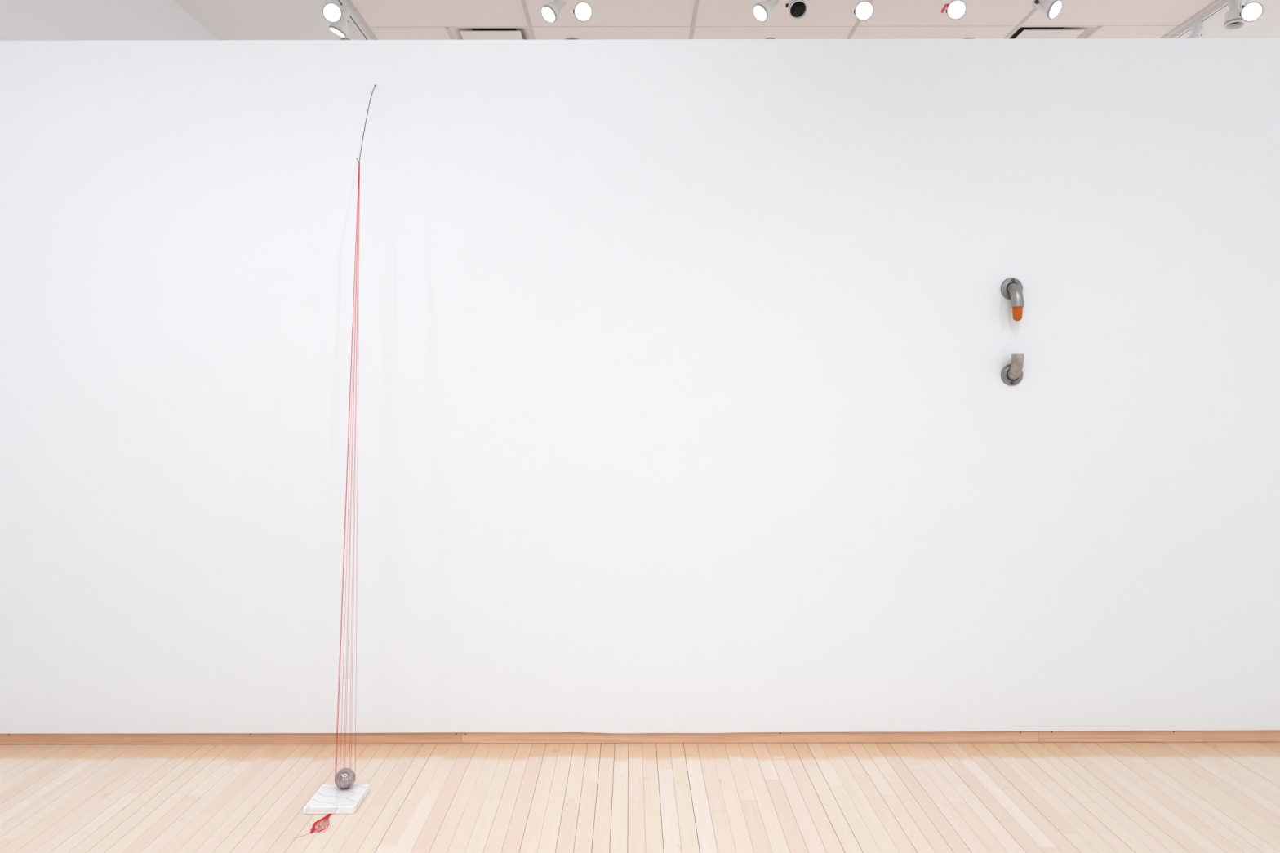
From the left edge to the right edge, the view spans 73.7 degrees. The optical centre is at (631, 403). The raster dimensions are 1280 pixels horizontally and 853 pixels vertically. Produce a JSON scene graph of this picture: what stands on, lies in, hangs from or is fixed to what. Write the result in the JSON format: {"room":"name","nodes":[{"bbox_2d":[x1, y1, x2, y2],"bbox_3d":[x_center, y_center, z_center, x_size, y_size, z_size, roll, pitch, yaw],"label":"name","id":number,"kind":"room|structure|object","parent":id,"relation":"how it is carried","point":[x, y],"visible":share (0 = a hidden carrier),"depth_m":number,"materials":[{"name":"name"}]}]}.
{"room":"museum","nodes":[
{"label":"museum","id":0,"kind":"room"},
{"bbox_2d":[0,0,218,40],"bbox_3d":[-3.236,-0.683,2.500,0.150,4.618,14.100,0,0,0],"label":"wall","id":1,"kind":"structure","parent":0,"point":[20,20],"depth_m":5.07,"materials":[{"name":"white paint"}]},
{"bbox_2d":[0,38,1279,733],"bbox_3d":[1.020,-0.051,3.659,8.360,2.937,0.212,0,0,0],"label":"wall","id":2,"kind":"structure","parent":0,"point":[685,404],"depth_m":3.55,"materials":[{"name":"white paint"}]},
{"bbox_2d":[356,84,376,162],"bbox_3d":[-1.051,-1.121,3.395,0.012,0.416,0.326,0,0,-5],"label":"rod","id":3,"kind":"object","parent":2,"relation":"attached to","point":[375,84],"visible":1,"depth_m":3.36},
{"bbox_2d":[0,730,1279,744],"bbox_3d":[1.023,1.391,3.570,8.359,0.051,0.014,0,0,0],"label":"baseboard","id":4,"kind":"structure","parent":2,"relation":"attached to","point":[1036,735],"depth_m":3.56,"materials":[{"name":"brown wood"}]},
{"bbox_2d":[1000,277,1023,320],"bbox_3d":[1.583,-0.431,3.514,0.092,0.185,0.080,0,0,0],"label":"pipe elbow","id":5,"kind":"object","parent":2,"relation":"attached to","point":[1013,291],"visible":1,"depth_m":3.50,"materials":[{"name":"metal"}]},
{"bbox_2d":[1000,354,1023,385],"bbox_3d":[1.584,-0.139,3.514,0.092,0.128,0.080,0,0,0],"label":"pipe elbow","id":6,"kind":"object","parent":2,"relation":"attached to","point":[1010,372],"visible":1,"depth_m":3.51,"materials":[{"name":"metal"}]},
{"bbox_2d":[0,742,1279,852],"bbox_3d":[2.023,1.516,2.500,10.360,0.200,13.800,0,0,0],"label":"floor","id":7,"kind":"structure","parent":0,"point":[1011,797],"depth_m":3.09,"materials":[{"name":"brown wood"}]},
{"bbox_2d":[297,162,359,837],"bbox_3d":[-1.035,0.253,3.013,0.103,2.337,0.453,0,0,10],"label":"string","id":8,"kind":"object","parent":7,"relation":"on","point":[326,817],"visible":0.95,"depth_m":3.16,"materials":[{"name":"fabric"}]},
{"bbox_2d":[303,784,369,813],"bbox_3d":[-1.047,1.409,3.042,0.176,0.026,0.176,0,0,0],"label":"marble slab","id":9,"kind":"object","parent":7,"relation":"on","point":[328,798],"visible":0.93,"depth_m":3.01,"materials":[{"name":"white stone"}]},
{"bbox_2d":[334,768,355,788],"bbox_3d":[-1.040,1.361,3.101,0.070,0.070,0.070,0,0,0],"label":"ball","id":10,"kind":"object","parent":9,"relation":"on","point":[349,774],"visible":0.96,"depth_m":3.08,"materials":[{"name":"clear glass"}]},
{"bbox_2d":[173,0,1279,39],"bbox_3d":[2.014,-2.824,2.500,10.360,0.056,13.800,0,0,0],"label":"ceiling","id":11,"kind":"structure","parent":0,"point":[226,20],"depth_m":6.21,"materials":[{"name":"white paint"}]},
{"bbox_2d":[336,0,372,39],"bbox_3d":[-2.006,-2.779,6.800,0.036,0.030,4.400,0,0,0],"label":"track","id":12,"kind":"object","parent":11,"relation":"attached to","point":[353,19],"visible":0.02,"depth_m":6.21,"materials":[{"name":"white metal"}]},
{"bbox_2d":[321,0,342,22],"bbox_3d":[-1.996,-2.642,5.683,0.121,0.244,0.188,0,0,-22],"label":"track spotlight","id":13,"kind":"object","parent":12,"relation":"hanging from","point":[331,12],"visible":1,"depth_m":5.63,"materials":[{"name":"metal"}]},
{"bbox_2d":[328,4,351,37],"bbox_3d":[-2.034,-2.667,5.962,0.147,0.195,0.129,0,0,0],"label":"track spotlight","id":14,"kind":"object","parent":12,"relation":"hanging from","point":[340,28],"visible":0.93,"depth_m":5.93,"materials":[{"name":"metal"}]},
{"bbox_2d":[448,26,531,39],"bbox_3d":[-1.061,-2.894,6.635,0.595,0.203,0.597,0,0,0],"label":"ceiling vent","id":15,"kind":"object","parent":11,"relation":"in","point":[458,33],"visible":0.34,"depth_m":6.49,"materials":[{"name":"metal"}]},
{"bbox_2d":[1008,26,1097,38],"bbox_3d":[3.178,-2.903,6.635,0.587,0.203,0.597,0,0,0],"label":"ceiling vent","id":16,"kind":"object","parent":11,"relation":"in","point":[1023,32],"visible":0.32,"depth_m":6.48,"materials":[{"name":"metal"}]},
{"bbox_2d":[1168,0,1231,38],"bbox_3d":[4.144,-2.791,6.800,0.036,0.030,4.400,0,0,0],"label":"track","id":17,"kind":"object","parent":11,"relation":"attached to","point":[1224,4],"visible":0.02,"depth_m":6.16,"materials":[{"name":"white metal"}]},
{"bbox_2d":[1186,21,1204,38],"bbox_3d":[4.128,-2.681,6.276,0.152,0.190,0.122,0,0,37],"label":"track spotlight","id":18,"kind":"object","parent":17,"relation":"hanging from","point":[1197,28],"visible":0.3,"depth_m":6.23,"materials":[{"name":"metal"}]},
{"bbox_2d":[1223,0,1244,29],"bbox_3d":[4.139,-2.682,5.855,0.121,0.189,0.123,0,0,39],"label":"track spotlight","id":19,"kind":"object","parent":17,"relation":"attached to","point":[1233,20],"visible":0.84,"depth_m":5.84,"materials":[{"name":"metal"}]},
{"bbox_2d":[1240,0,1262,22],"bbox_3d":[4.120,-2.649,5.672,0.121,0.254,0.187,0,0,33],"label":"track spotlight","id":20,"kind":"object","parent":17,"relation":"attached to","point":[1251,11],"visible":1,"depth_m":5.62,"materials":[{"name":"metal"}]},
{"bbox_3d":[1.095,-2.785,5.680,5.600,0.030,0.036,0,0,0],"label":"track","id":21,"kind":"object","parent":11,"relation":"attached to","visible":0},
{"bbox_2d":[541,0,565,22],"bbox_3d":[-0.517,-2.647,5.662,0.122,0.239,0.175,0,0,42],"label":"track spotlight","id":22,"kind":"object","parent":21,"relation":"hanging from","point":[550,11],"visible":1,"depth_m":5.63,"materials":[{"name":"metal"}]},
{"bbox_2d":[573,0,592,22],"bbox_3d":[-0.323,-2.637,5.642,0.121,0.261,0.188,0,0,-8],"label":"track spotlight","id":23,"kind":"object","parent":21,"relation":"hanging from","point":[583,11],"visible":1,"depth_m":5.58,"materials":[{"name":"metal"}]},
{"bbox_2d":[752,0,778,22],"bbox_3d":[0.894,-2.655,5.668,0.180,0.231,0.121,0,0,-30],"label":"track spotlight","id":24,"kind":"object","parent":21,"relation":"hanging from","point":[762,11],"visible":1,"depth_m":5.64,"materials":[{"name":"metal"}]},
{"bbox_2d":[785,0,807,19],"bbox_3d":[1.091,-2.648,5.638,0.124,0.243,0.193,0,0,0],"label":"track spotlight","id":25,"kind":"object","parent":21,"relation":"hanging from","point":[797,9],"visible":1,"depth_m":5.62,"materials":[{"name":"metal"}]},
{"bbox_2d":[853,0,873,20],"bbox_3d":[1.535,-2.643,5.645,0.121,0.257,0.188,0,0,11],"label":"track spotlight","id":26,"kind":"object","parent":21,"relation":"hanging from","point":[864,10],"visible":1,"depth_m":5.59,"materials":[{"name":"metal"}]},
{"bbox_2d":[940,0,966,19],"bbox_3d":[2.132,-2.647,5.652,0.158,0.251,0.188,0,0,19],"label":"track spotlight","id":27,"kind":"object","parent":21,"relation":"hanging from","point":[956,9],"visible":1,"depth_m":5.59,"materials":[{"name":"metal"}]},
{"bbox_2d":[1031,0,1062,18],"bbox_3d":[2.744,-2.658,5.645,0.184,0.231,0.122,0,0,40],"label":"track spotlight","id":28,"kind":"object","parent":21,"relation":"hanging from","point":[1050,9],"visible":1,"depth_m":5.62,"materials":[{"name":"metal"}]}
]}

